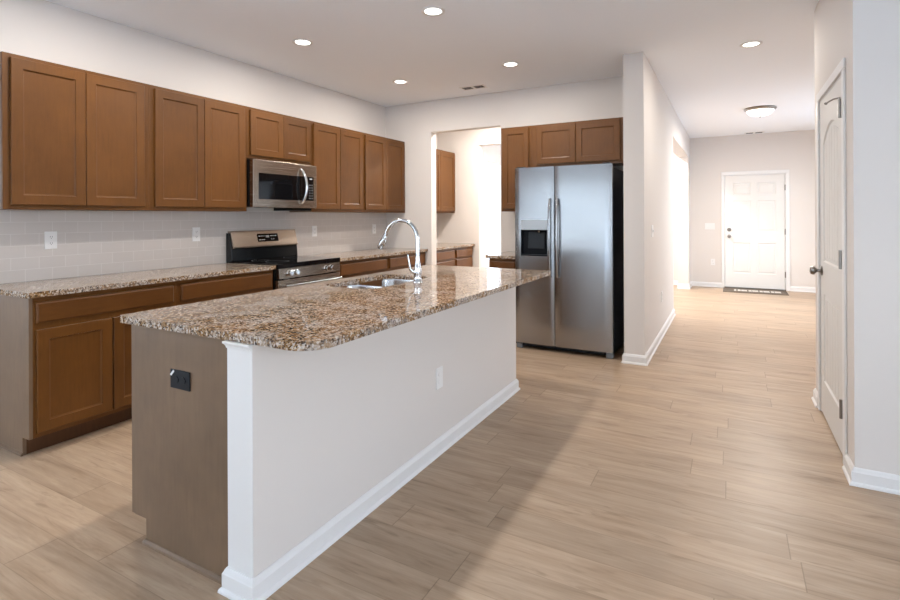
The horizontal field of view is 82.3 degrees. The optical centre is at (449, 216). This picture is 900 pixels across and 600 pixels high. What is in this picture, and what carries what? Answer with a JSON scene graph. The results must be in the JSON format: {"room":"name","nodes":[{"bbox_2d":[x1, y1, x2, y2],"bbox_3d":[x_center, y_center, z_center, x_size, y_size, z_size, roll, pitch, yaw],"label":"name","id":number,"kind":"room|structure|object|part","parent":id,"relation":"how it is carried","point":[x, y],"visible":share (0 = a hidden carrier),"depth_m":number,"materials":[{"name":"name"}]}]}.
{"room":"kitchen","nodes":[
{"label":"kitchen","id":0,"kind":"room"},
{"bbox_2d":[0,0,500,267],"bbox_3d":[-0.691,-0.063,7.207,0.120,2.770,9.590,0,0,29],"label":"wall","id":1,"kind":"structure","parent":0,"point":[44,30],"depth_m":4.20,"materials":[{"name":"white paint"}]},
{"bbox_2d":[0,51,148,210],"bbox_3d":[-2.508,-0.499,3.418,0.326,0.914,0.852,0,0,29],"label":"upper cabinet","id":2,"kind":"object","parent":1,"relation":"attached to","point":[72,139],"visible":1,"depth_m":3.27,"materials":[{"name":"brown wood"}]},
{"bbox_3d":[-2.466,-0.501,3.175,0.020,0.862,0.396,0,0,29],"label":"door","id":3,"kind":"part","parent":2,"relation":"part of","materials":[{"name":"brown wood"}]},
{"bbox_3d":[-2.279,-0.502,3.518,0.020,0.862,0.381,0,0,29],"label":"door","id":4,"kind":"part","parent":2,"relation":"part of","materials":[{"name":"brown wood"}]},
{"bbox_2d":[0,210,385,283],"bbox_3d":[-1.846,0.184,4.957,0.008,0.458,4.187,0,0,29],"label":"backsplash","id":5,"kind":"structure","parent":1,"relation":"attached to","point":[88,242],"depth_m":3.97,"materials":[{"name":"tile"}]},
{"bbox_2d":[44,231,56,248],"bbox_3d":[-2.665,0.158,3.440,0.009,0.117,0.072,0,0,29],"label":"wall outlet","id":6,"kind":"object","parent":5,"relation":"attached to","point":[50,236],"visible":1,"depth_m":3.44,"materials":[{"name":"white plastic"}]},
{"bbox_2d":[192,227,199,240],"bbox_3d":[-2.154,0.151,4.375,0.009,0.117,0.072,0,0,29],"label":"wall outlet","id":7,"kind":"object","parent":5,"relation":"attached to","point":[195,230],"visible":1,"depth_m":4.37,"materials":[{"name":"white plastic"}]},
{"bbox_2d":[312,226,316,236],"bbox_3d":[-1.476,0.159,5.617,0.009,0.117,0.072,0,0,29],"label":"wall outlet","id":8,"kind":"object","parent":5,"relation":"attached to","point":[314,228],"visible":1,"depth_m":5.61,"materials":[{"name":"white plastic"}]},
{"bbox_2d":[372,224,375,233],"bbox_3d":[-0.964,0.158,6.556,0.009,0.117,0.072,0,0,29],"label":"wall outlet","id":9,"kind":"object","parent":5,"relation":"attached to","point":[373,225],"visible":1,"depth_m":6.55,"materials":[{"name":"white plastic"}]},
{"bbox_2d":[148,84,246,211],"bbox_3d":[-2.098,-0.501,4.168,0.326,0.914,0.856,0,0,29],"label":"upper cabinet","id":10,"kind":"object","parent":1,"relation":"attached to","point":[197,144],"visible":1,"depth_m":4.03,"materials":[{"name":"brown wood"}]},
{"bbox_3d":[-2.056,-0.503,3.926,0.020,0.862,0.396,0,0,29],"label":"door","id":11,"kind":"part","parent":10,"relation":"part of","materials":[{"name":"brown wood"}]},
{"bbox_3d":[-1.867,-0.504,4.273,0.020,0.862,0.386,0,0,29],"label":"door","id":12,"kind":"part","parent":10,"relation":"part of","materials":[{"name":"brown wood"}]},
{"bbox_2d":[246,106,310,164],"bbox_3d":[-1.706,-0.735,4.889,0.326,0.448,0.784,0,0,29],"label":"upper cabinet","id":13,"kind":"object","parent":1,"relation":"attached to","point":[270,136],"visible":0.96,"depth_m":4.77,"materials":[{"name":"brown wood"}]},
{"bbox_3d":[-1.655,-0.738,4.662,0.020,0.396,0.375,0,0,29],"label":"door","id":14,"kind":"part","parent":13,"relation":"part of","materials":[{"name":"brown wood"}]},
{"bbox_2d":[246,159,316,210],"bbox_3d":[-1.647,-0.278,4.859,0.451,0.443,0.776,0,0,29],"label":"microwave","id":15,"kind":"object","parent":13,"relation":"attached to","point":[280,186],"visible":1,"depth_m":4.72,"materials":[{"name":"silver metal"}]},
{"bbox_3d":[-1.395,-0.288,4.928,0.080,0.351,0.028,0,0,8],"label":"handle","id":16,"kind":"part","parent":15,"relation":"part of","materials":[{"name":"silver metal"}]},
{"bbox_3d":[-1.479,-0.738,4.985,0.020,0.396,0.354,0,0,29],"label":"door","id":17,"kind":"part","parent":13,"relation":"part of","materials":[{"name":"brown wood"}]},
{"bbox_2d":[289,121,362,212],"bbox_3d":[-1.317,-0.504,5.599,0.326,0.914,0.831,0,0,29],"label":"upper cabinet","id":18,"kind":"object","parent":1,"relation":"attached to","point":[336,152],"visible":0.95,"depth_m":5.48,"materials":[{"name":"brown wood"}]},
{"bbox_3d":[-1.277,-0.506,5.353,0.020,0.862,0.393,0,0,29],"label":"door","id":19,"kind":"part","parent":18,"relation":"part of","materials":[{"name":"brown wood"}]},
{"bbox_3d":[-1.088,-0.507,5.700,0.020,0.862,0.385,0,0,29],"label":"door","id":20,"kind":"part","parent":18,"relation":"part of","materials":[{"name":"brown wood"}]},
{"bbox_2d":[346,133,404,212],"bbox_3d":[-0.913,-0.506,6.340,0.326,0.914,0.856,0,0,29],"label":"upper cabinet","id":21,"kind":"object","parent":1,"relation":"attached to","point":[383,158],"visible":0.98,"depth_m":6.20,"materials":[{"name":"brown wood"}]},
{"bbox_3d":[-0.878,-0.508,6.084,0.020,0.862,0.397,0,0,29],"label":"door","id":22,"kind":"part","parent":21,"relation":"part of","materials":[{"name":"brown wood"}]},
{"bbox_3d":[-0.686,-0.509,6.436,0.020,0.862,0.397,0,0,29],"label":"door","id":23,"kind":"part","parent":21,"relation":"part of","materials":[{"name":"brown wood"}]},
{"bbox_2d":[436,149,454,212],"bbox_3d":[-0.268,-0.509,7.521,0.326,0.914,0.906,0,0,29],"label":"upper cabinet","id":24,"kind":"object","parent":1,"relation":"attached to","point":[445,161],"visible":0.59,"depth_m":7.57,"materials":[{"name":"brown wood"}]},
{"bbox_3d":[-0.240,-0.511,7.253,0.020,0.862,0.405,0,0,29],"label":"door","id":25,"kind":"part","parent":24,"relation":"part of","materials":[{"name":"brown wood"}]},
{"bbox_2d":[487,162,500,262],"bbox_3d":[0.995,-0.085,10.297,0.070,1.900,1.470,0,0,29],"label":"window","id":26,"kind":"structure","parent":1,"relation":"in","point":[488,163],"depth_m":10.27,"materials":[{"name":"white paint"}]},
{"bbox_2d":[46,0,818,137],"bbox_3d":[0.634,-1.514,3.678,9.040,0.120,14.510,0,0,29],"label":"ceiling","id":27,"kind":"structure","parent":0,"point":[693,49],"depth_m":4.33,"materials":[{"name":"white paint"}]},
{"bbox_2d":[292,39,312,45],"bbox_3d":[-1.220,-1.442,4.266,0.170,0.008,0.170,0,0,29],"label":"recessed light","id":28,"kind":"object","parent":27,"relation":"in","point":[301,42],"visible":1,"depth_m":4.27,"materials":[{"name":"white"}]},
{"bbox_2d":[392,79,407,83],"bbox_3d":[-0.532,-1.445,5.528,0.170,0.008,0.170,0,0,29],"label":"recessed light","id":29,"kind":"object","parent":27,"relation":"in","point":[399,81],"visible":1,"depth_m":5.51,"materials":[{"name":"white"}]},
{"bbox_2d":[421,6,444,15],"bbox_3d":[-0.119,-1.446,3.633,0.170,0.008,0.170,0,0,29],"label":"recessed light","id":30,"kind":"object","parent":27,"relation":"in","point":[430,10],"visible":1,"depth_m":3.62,"materials":[{"name":"white paint"}]},
{"bbox_2d":[459,84,487,90],"bbox_3d":[0.265,-1.448,5.777,0.300,0.008,0.150,0,0,29],"label":"ceiling vent","id":31,"kind":"object","parent":27,"relation":"in","point":[479,86],"visible":1,"depth_m":5.77,"materials":[{"name":"white metal"}]},
{"bbox_2d":[502,61,519,66],"bbox_3d":[0.578,-1.450,4.910,0.170,0.008,0.170,0,0,29],"label":"recessed light","id":32,"kind":"object","parent":27,"relation":"in","point":[511,63],"visible":1,"depth_m":4.91,"materials":[{"name":"white"}]},
{"bbox_2d":[740,41,762,47],"bbox_3d":[2.550,-1.458,4.364,0.170,0.008,0.170,0,0,29],"label":"recessed light","id":33,"kind":"object","parent":27,"relation":"in","point":[749,44],"visible":1,"depth_m":4.37,"materials":[{"name":"white"}]},
{"bbox_2d":[744,105,776,116],"bbox_3d":[4.206,-1.406,6.986,0.390,0.126,0.390,0,0,29],"label":"flush light","id":34,"kind":"object","parent":27,"relation":"attached to","point":[756,111],"visible":1,"depth_m":6.88,"materials":[{"name":"white glass"}]},
{"bbox_3d":[4.206,-1.398,6.986,0.330,0.077,0.330,0,0,29],"label":"lamp shade","id":35,"kind":"part","parent":34,"relation":"part of","materials":[{"name":"white glass"}]},
{"bbox_2d":[0,285,899,599],"bbox_3d":[0.647,1.376,3.678,9.040,0.120,14.510,0,0,29],"label":"floor","id":36,"kind":"structure","parent":0,"point":[710,469],"depth_m":2.38,"materials":[{"name":"brown wood"}]},
{"bbox_2d":[0,281,175,456],"bbox_3d":[-2.370,0.888,3.341,0.631,0.883,0.868,0,0,29],"label":"base cabinet","id":37,"kind":"object","parent":36,"relation":"on","point":[66,359],"visible":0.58,"depth_m":2.99,"materials":[{"name":"brown wood"}]},
{"bbox_3d":[-2.613,1.323,2.987,0.540,0.016,0.012,0,0,29],"label":"shoe moulding","id":38,"kind":"part","parent":37,"relation":"part of","materials":[{"name":"brown wood"}]},
{"bbox_3d":[-2.577,0.889,2.983,0.610,0.883,0.018,0,0,29],"label":"panel","id":39,"kind":"part","parent":37,"relation":"part of","materials":[{"name":"brown wood"}]},
{"bbox_3d":[-2.195,0.915,3.025,0.020,0.572,0.396,0,0,29],"label":"door","id":40,"kind":"part","parent":37,"relation":"part of","materials":[{"name":"brown wood"}]},
{"bbox_3d":[-2.099,0.533,3.202,0.020,0.116,0.801,0,0,29],"label":"drawer","id":41,"kind":"part","parent":37,"relation":"part of","materials":[{"name":"brown wood"}]},
{"bbox_3d":[-2.001,0.914,3.380,0.020,0.572,0.396,0,0,29],"label":"door","id":42,"kind":"part","parent":37,"relation":"part of","materials":[{"name":"brown wood"}]},
{"bbox_2d":[0,263,275,298],"bbox_3d":[-2.159,0.430,3.712,0.648,0.030,1.741,0,0,29],"label":"countertop","id":43,"kind":"structure","parent":37,"relation":"on","point":[68,285],"depth_m":3.41,"materials":[{"name":"stone"}]},
{"bbox_2d":[176,270,272,305],"bbox_3d":[-1.956,0.886,4.100,0.631,0.883,0.859,0,0,29],"label":"base cabinet","id":44,"kind":"object","parent":36,"relation":"on","point":[189,291],"visible":0.12,"depth_m":3.89,"materials":[{"name":"brown wood"}]},
{"bbox_2d":[226,229,341,289],"bbox_3d":[-1.512,0.728,4.808,0.713,1.196,0.790,0,0,29],"label":"range","id":45,"kind":"object","parent":36,"relation":"on","point":[278,248],"visible":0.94,"depth_m":4.75,"materials":[{"name":"silver metal"}]},
{"bbox_2d":[231,256,339,268],"bbox_3d":[-1.514,0.421,4.810,0.590,0.042,0.782,0,0,29],"label":"cooktop","id":46,"kind":"object","parent":45,"relation":"in","point":[281,262],"depth_m":4.70,"materials":[{"name":"black glass"}]},
{"bbox_3d":[-1.370,0.487,4.427,0.042,0.060,0.060,0,0,29],"label":"knob","id":47,"kind":"part","parent":45,"relation":"part of","materials":[{"name":"silver metal"}]},
{"bbox_3d":[-1.337,0.487,4.488,0.042,0.060,0.060,0,0,29],"label":"knob","id":48,"kind":"part","parent":45,"relation":"part of","materials":[{"name":"silver metal"}]},
{"bbox_3d":[-1.276,0.797,4.679,0.048,0.515,0.774,0,0,29],"label":"oven door","id":49,"kind":"part","parent":45,"relation":"part of","materials":[{"name":"silver metal"}]},
{"bbox_3d":[-1.274,0.486,4.684,0.050,0.088,0.762,0,0,29],"label":"control panel","id":50,"kind":"part","parent":45,"relation":"part of","materials":[{"name":"silver metal"}]},
{"bbox_3d":[-1.228,0.590,4.653,0.066,0.024,0.703,0,0,29],"label":"handle","id":51,"kind":"part","parent":45,"relation":"part of","materials":[{"name":"silver metal"}]},
{"bbox_3d":[-1.151,0.486,4.828,0.042,0.060,0.060,0,0,29],"label":"knob","id":52,"kind":"part","parent":45,"relation":"part of","materials":[{"name":"silver metal"}]},
{"bbox_2d":[131,279,519,599],"bbox_3d":[-0.404,0.879,3.011,0.771,0.883,2.506,0,0,29],"label":"kitchen island","id":53,"kind":"object","parent":36,"relation":"on","point":[250,462],"visible":0.79,"depth_m":2.03,"materials":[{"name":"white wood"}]},
{"bbox_2d":[173,376,178,382],"bbox_3d":[-1.055,0.627,1.982,0.031,0.029,0.002,0,0,29],"label":"socket","id":54,"kind":"object","parent":53,"relation":"attached to","point":[175,378],"depth_m":1.98,"materials":[{"name":"black plastic"}]},
{"bbox_2d":[170,368,190,391],"bbox_3d":[-1.034,0.627,1.976,0.117,0.072,0.006,0,0,29],"label":"outlet","id":55,"kind":"object","parent":53,"relation":"attached to","point":[180,378],"depth_m":1.97,"materials":[{"name":"black plastic"}]},
{"bbox_3d":[-1.033,0.882,1.989,0.598,0.883,0.018,0,0,29],"label":"panel","id":56,"kind":"part","parent":53,"relation":"part of","materials":[{"name":"brown wood"}]},
{"bbox_3d":[-1.015,1.315,1.973,0.515,0.018,0.031,0,0,29],"label":"shoe moulding","id":57,"kind":"part","parent":53,"relation":"part of","materials":[{"name":"brown wood"}]},
{"bbox_2d":[180,377,185,384],"bbox_3d":[-1.018,0.627,1.962,0.031,0.029,0.002,0,0,29],"label":"socket","id":58,"kind":"object","parent":53,"relation":"attached to","point":[182,379],"depth_m":1.96,"materials":[{"name":"black plastic"}]},
{"bbox_3d":[-0.736,0.452,1.797,0.138,0.025,0.032,0,0,29],"label":"cap moulding","id":59,"kind":"part","parent":53,"relation":"part of","materials":[{"name":"white paint"}]},
{"bbox_3d":[-0.726,0.881,1.800,0.126,0.883,0.020,0,0,29],"label":"corner post","id":60,"kind":"part","parent":53,"relation":"part of","materials":[{"name":"white paint"}]},
{"bbox_2d":[120,265,550,350],"bbox_3d":[-0.314,0.421,2.988,1.074,0.030,2.500,0,0,29],"label":"island countertop","id":61,"kind":"structure","parent":53,"relation":"on","point":[327,314],"depth_m":2.30,"materials":[{"name":"stone"}]},
{"bbox_2d":[341,279,412,288],"bbox_3d":[-0.445,0.535,3.260,0.420,0.196,0.715,0,0,29],"label":"sink","id":62,"kind":"object","parent":61,"relation":"in","point":[385,282],"visible":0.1,"depth_m":3.57,"materials":[{"name":"silver metal"}]},
{"bbox_3d":[-0.536,0.536,3.093,0.420,0.196,0.334,0,0,29],"label":"bowl","id":63,"kind":"part","parent":62,"relation":"part of","materials":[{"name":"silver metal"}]},
{"bbox_3d":[-0.367,0.535,3.404,0.420,0.196,0.389,0,0,29],"label":"bowl","id":64,"kind":"part","parent":62,"relation":"part of","materials":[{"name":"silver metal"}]},
{"bbox_2d":[377,218,422,282],"bbox_3d":[-0.323,0.209,3.238,0.331,0.395,0.076,0,0,29],"label":"kitchen faucet","id":65,"kind":"object","parent":61,"relation":"on","point":[417,271],"visible":1,"depth_m":3.17,"materials":[{"name":"silver metal"}]},
{"bbox_3d":[-0.236,0.295,3.167,0.057,0.123,0.027,0,0,-17],"label":"handle","id":66,"kind":"part","parent":65,"relation":"part of","materials":[{"name":"silver metal"}]},
{"bbox_3d":[-0.708,0.831,3.189,0.019,0.783,2.399,0,0,29],"label":"frame","id":67,"kind":"part","parent":53,"relation":"part of","materials":[{"name":"brown"}]},
{"bbox_3d":[-0.141,1.278,2.869,0.176,0.084,2.506,0,0,29],"label":"baseboard","id":68,"kind":"part","parent":53,"relation":"part of","materials":[{"name":"white paint"}]},
{"bbox_2d":[436,366,442,389],"bbox_3d":[-0.059,0.902,2.883,0.006,0.117,0.072,0,0,29],"label":"outlet","id":69,"kind":"object","parent":53,"relation":"attached to","point":[439,369],"depth_m":2.88,"materials":[{"name":"white plastic"}]},
{"bbox_2d":[336,256,386,278],"bbox_3d":[-1.163,0.883,5.553,0.631,0.883,0.829,0,0,29],"label":"base cabinet","id":70,"kind":"object","parent":36,"relation":"on","point":[352,268],"visible":0.11,"depth_m":5.37,"materials":[{"name":"brown wood"}]},
{"bbox_3d":[-0.895,0.528,5.408,0.020,0.116,0.774,0,0,29],"label":"drawer","id":71,"kind":"part","parent":70,"relation":"part of","materials":[{"name":"brown wood"}]},
{"bbox_2d":[302,248,427,261],"bbox_3d":[-0.959,0.424,5.910,0.648,0.030,1.664,0,0,29],"label":"countertop","id":72,"kind":"structure","parent":70,"relation":"on","point":[368,253],"depth_m":5.73,"materials":[{"name":"stone"}]},
{"bbox_2d":[387,252,424,270],"bbox_3d":[-0.765,0.881,6.280,0.631,0.883,0.826,0,0,29],"label":"base cabinet","id":73,"kind":"object","parent":36,"relation":"on","point":[394,262],"visible":0.12,"depth_m":6.01,"materials":[{"name":"brown wood"}]},
{"bbox_2d":[436,248,454,265],"bbox_3d":[-0.349,0.879,7.043,0.631,0.883,0.644,0,0,29],"label":"base cabinet","id":74,"kind":"object","parent":36,"relation":"on","point":[445,257],"visible":0.12,"depth_m":6.94,"materials":[{"name":"brown wood"}]},
{"bbox_3d":[-0.081,0.697,6.898,0.020,0.185,0.589,0,0,29],"label":"drawer","id":75,"kind":"part","parent":74,"relation":"part of","materials":[{"name":"brown wood"}]},
{"bbox_3d":[-0.082,0.524,6.898,0.020,0.116,0.589,0,0,29],"label":"drawer","id":76,"kind":"part","parent":74,"relation":"part of","materials":[{"name":"brown wood"}]},
{"bbox_2d":[436,243,474,249],"bbox_3d":[-0.202,0.421,7.297,0.648,0.030,1.244,0,0,29],"label":"countertop","id":77,"kind":"structure","parent":74,"relation":"on","point":[439,246],"depth_m":7.28,"materials":[{"name":"stone"}]},
{"bbox_2d":[454,246,472,266],"bbox_3d":[-0.059,0.878,7.574,0.631,0.883,0.564,0,0,29],"label":"base cabinet","id":78,"kind":"object","parent":36,"relation":"on","point":[463,255],"visible":0.14,"depth_m":7.41,"materials":[{"name":"brown wood"}]},
{"bbox_3d":[0.209,0.696,7.429,0.020,0.185,0.509,0,0,29],"label":"drawer","id":79,"kind":"part","parent":78,"relation":"part of","materials":[{"name":"brown wood"}]},
{"bbox_3d":[0.208,0.523,7.429,0.020,0.116,0.509,0,0,29],"label":"drawer","id":80,"kind":"part","parent":78,"relation":"part of","materials":[{"name":"brown wood"}]},
{"bbox_2d":[489,258,516,342],"bbox_3d":[0.696,0.875,5.598,0.320,0.883,0.631,0,0,29],"label":"base cabinet","id":81,"kind":"object","parent":36,"relation":"on","point":[493,262],"visible":0.15,"depth_m":5.33,"materials":[{"name":"brown wood"}]},
{"bbox_2d":[486,251,514,258],"bbox_3d":[0.680,0.417,5.595,0.352,0.030,0.647,0,0,29],"label":"countertop","id":82,"kind":"structure","parent":81,"relation":"on","point":[510,254],"depth_m":5.36,"materials":[{"name":"stone"}]},
{"bbox_3d":[0.559,0.825,5.347,0.320,0.783,0.019,0,0,29],"label":"frame","id":83,"kind":"part","parent":81,"relation":"part of","materials":[{"name":"brown wood"}]},
{"bbox_3d":[0.548,0.522,5.329,0.270,0.116,0.020,0,0,29],"label":"drawer","id":84,"kind":"part","parent":81,"relation":"part of","materials":[{"name":"brown wood"}]},
{"bbox_2d":[515,162,623,358],"bbox_3d":[1.213,0.408,5.207,0.949,1.812,0.759,0,0,29],"label":"refrigerator","id":85,"kind":"object","parent":36,"relation":"on","point":[569,219],"visible":0.98,"depth_m":4.92,"materials":[{"name":"silver metal"}]},
{"bbox_3d":[0.825,0.081,5.064,0.271,0.100,0.013,0,0,29],"label":"dispenser panel","id":86,"kind":"part","parent":85,"relation":"part of","materials":[{"name":"silver metal"}]},
{"bbox_3d":[0.841,0.384,5.091,0.406,1.738,0.070,0,0,29],"label":"door","id":87,"kind":"part","parent":85,"relation":"part of","materials":[{"name":"silver metal"}]},
{"bbox_3d":[0.958,0.207,4.952,0.025,0.770,0.068,0,0,29],"label":"handle","id":88,"kind":"part","parent":85,"relation":"part of","materials":[{"name":"silver metal"}]},
{"bbox_3d":[1.021,0.207,4.917,0.025,0.770,0.068,0,0,29],"label":"handle","id":89,"kind":"part","parent":85,"relation":"part of","materials":[{"name":"silver metal"}]},
{"bbox_3d":[1.260,0.383,4.862,0.537,1.738,0.070,0,0,29],"label":"door","id":90,"kind":"part","parent":85,"relation":"part of","materials":[{"name":"silver metal"}]},
{"bbox_2d":[723,287,788,295],"bbox_3d":[5.268,1.291,8.908,0.960,0.009,0.560,0,0,29],"label":"doormat","id":91,"kind":"object","parent":36,"relation":"on","point":[737,290],"visible":1,"depth_m":8.86,"materials":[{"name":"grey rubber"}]},
{"bbox_2d":[437,127,499,266],"bbox_3d":[1.221,-0.071,7.297,3.151,2.770,0.120,0,0,29],"label":"wall","id":92,"kind":"structure","parent":0,"point":[465,225],"depth_m":7.75,"materials":[{"name":"white paint"}]},
{"bbox_2d":[385,76,622,264],"bbox_3d":[0.565,-0.068,6.095,3.151,2.770,0.120,0,0,29],"label":"wall","id":93,"kind":"structure","parent":0,"point":[417,125],"depth_m":6.27,"materials":[{"name":"white paint"}]},
{"bbox_2d":[501,126,531,211],"bbox_3d":[0.791,-0.513,5.707,0.353,0.914,0.341,0,0,29],"label":"upper cabinet","id":94,"kind":"object","parent":93,"relation":"attached to","point":[516,142],"visible":0.7,"depth_m":5.59,"materials":[{"name":"brown wood"}]},
{"bbox_2d":[532,117,622,166],"bbox_3d":[1.389,-0.749,5.380,1.011,0.448,0.341,0,0,29],"label":"upper cabinet","id":95,"kind":"object","parent":93,"relation":"attached to","point":[599,141],"visible":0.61,"depth_m":5.23,"materials":[{"name":"brown wood"}]},
{"bbox_3d":[1.099,-0.751,5.356,0.414,0.398,0.020,0,0,29],"label":"door","id":96,"kind":"part","parent":95,"relation":"part of","materials":[{"name":"brown wood"}]},
{"bbox_3d":[1.475,-0.752,5.150,0.436,0.398,0.020,0,0,29],"label":"door","id":97,"kind":"part","parent":95,"relation":"part of","materials":[{"name":"brown wood"}]},
{"bbox_2d":[623,52,690,355],"bbox_3d":[3.040,-0.079,7.160,0.174,2.770,5.857,0,0,29],"label":"wall","id":98,"kind":"structure","parent":0,"point":[653,130],"depth_m":4.86,"materials":[{"name":"white paint"}]},
{"bbox_2d":[621,309,675,365],"bbox_3d":[1.622,1.270,6.092,1.700,0.084,2.667,0,0,29],"label":"baseboard","id":99,"kind":"structure","parent":98,"relation":"attached to","point":[634,359],"depth_m":4.75,"materials":[{"name":"white paint"}]},
{"bbox_2d":[678,281,721,288],"bbox_3d":[4.518,1.257,9.481,0.871,0.084,0.392,0,0,-17],"label":"baseboard","id":100,"kind":"structure","parent":98,"relation":"attached to","point":[692,283],"depth_m":9.49,"materials":[{"name":"white paint"}]},
{"bbox_2d":[673,130,815,287],"bbox_3d":[4.316,-0.085,9.868,6.120,2.770,0.120,0,0,29],"label":"wall","id":101,"kind":"structure","parent":0,"point":[794,151],"depth_m":9.31,"materials":[{"name":"white paint"}]},
{"bbox_2d":[705,223,714,228],"bbox_3d":[4.805,0.179,9.525,0.165,0.117,0.016,0,0,29],"label":"light switch","id":102,"kind":"object","parent":101,"relation":"attached to","point":[707,225],"visible":1,"depth_m":9.52,"materials":[{"name":"white plastic"}]},
{"bbox_2d":[721,169,789,290],"bbox_3d":[5.440,0.239,9.196,1.049,2.112,0.184,0,0,29],"label":"door","id":103,"kind":"structure","parent":101,"relation":"in","point":[755,205],"depth_m":9.17,"materials":[{"name":"white paint"}]},
{"bbox_2d":[814,0,884,472],"bbox_3d":[2.340,-0.076,3.069,0.115,2.770,1.310,0,0,29],"label":"wall","id":104,"kind":"structure","parent":0,"point":[852,30],"depth_m":2.50,"materials":[{"name":"white paint"}]},
{"bbox_2d":[790,286,817,407],"bbox_3d":[4.688,1.256,5.967,1.499,0.084,6.378,0,0,29],"label":"baseboard","id":105,"kind":"structure","parent":104,"relation":"attached to","point":[814,398],"depth_m":8.77,"materials":[{"name":"white paint"}]},
{"bbox_2d":[809,57,847,464],"bbox_3d":[2.309,0.240,3.082,0.185,2.138,0.958,0,0,29],"label":"door","id":106,"kind":"structure","parent":104,"relation":"in","point":[831,110],"depth_m":3.06,"materials":[{"name":"white paint"}]},
{"bbox_3d":[2.425,0.356,3.414,0.070,0.064,0.064,0,0,29],"label":"knob","id":107,"kind":"part","parent":106,"relation":"part of","materials":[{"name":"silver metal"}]},
{"bbox_3d":[2.306,0.267,3.086,0.036,2.052,0.818,0,0,29],"label":"panel","id":108,"kind":"part","parent":106,"relation":"part of","materials":[{"name":"white paint"}]},
{"bbox_3d":[2.296,0.248,3.091,0.005,1.590,0.530,0,0,29],"label":"plank panel","id":109,"kind":"part","parent":106,"relation":"part of","materials":[{"name":"white paint"}]},
{"bbox_2d":[883,0,899,474],"bbox_3d":[3.228,-0.080,1.906,2.559,2.770,0.120,0,0,29],"label":"wall","id":110,"kind":"structure","parent":0,"point":[891,8],"depth_m":2.45,"materials":[{"name":"white paint"}]},
{"bbox_2d":[842,453,899,494],"bbox_3d":[3.179,1.263,1.951,2.699,0.084,0.195,0,0,29],"label":"baseboard","id":111,"kind":"structure","parent":110,"relation":"attached to","point":[857,477],"depth_m":2.48,"materials":[{"name":"white paint"}]},
{"label":"outside","id":112,"kind":"structure","parent":0,"visible":0},
{"bbox_2d":[487,233,497,258],"bbox_3d":[0.007,1.594,0.000,80.000,0.050,90.000,0,0,29],"label":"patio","id":113,"kind":"structure","parent":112,"point":[492,238],"depth_m":29.80,"materials":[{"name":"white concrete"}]}
]}

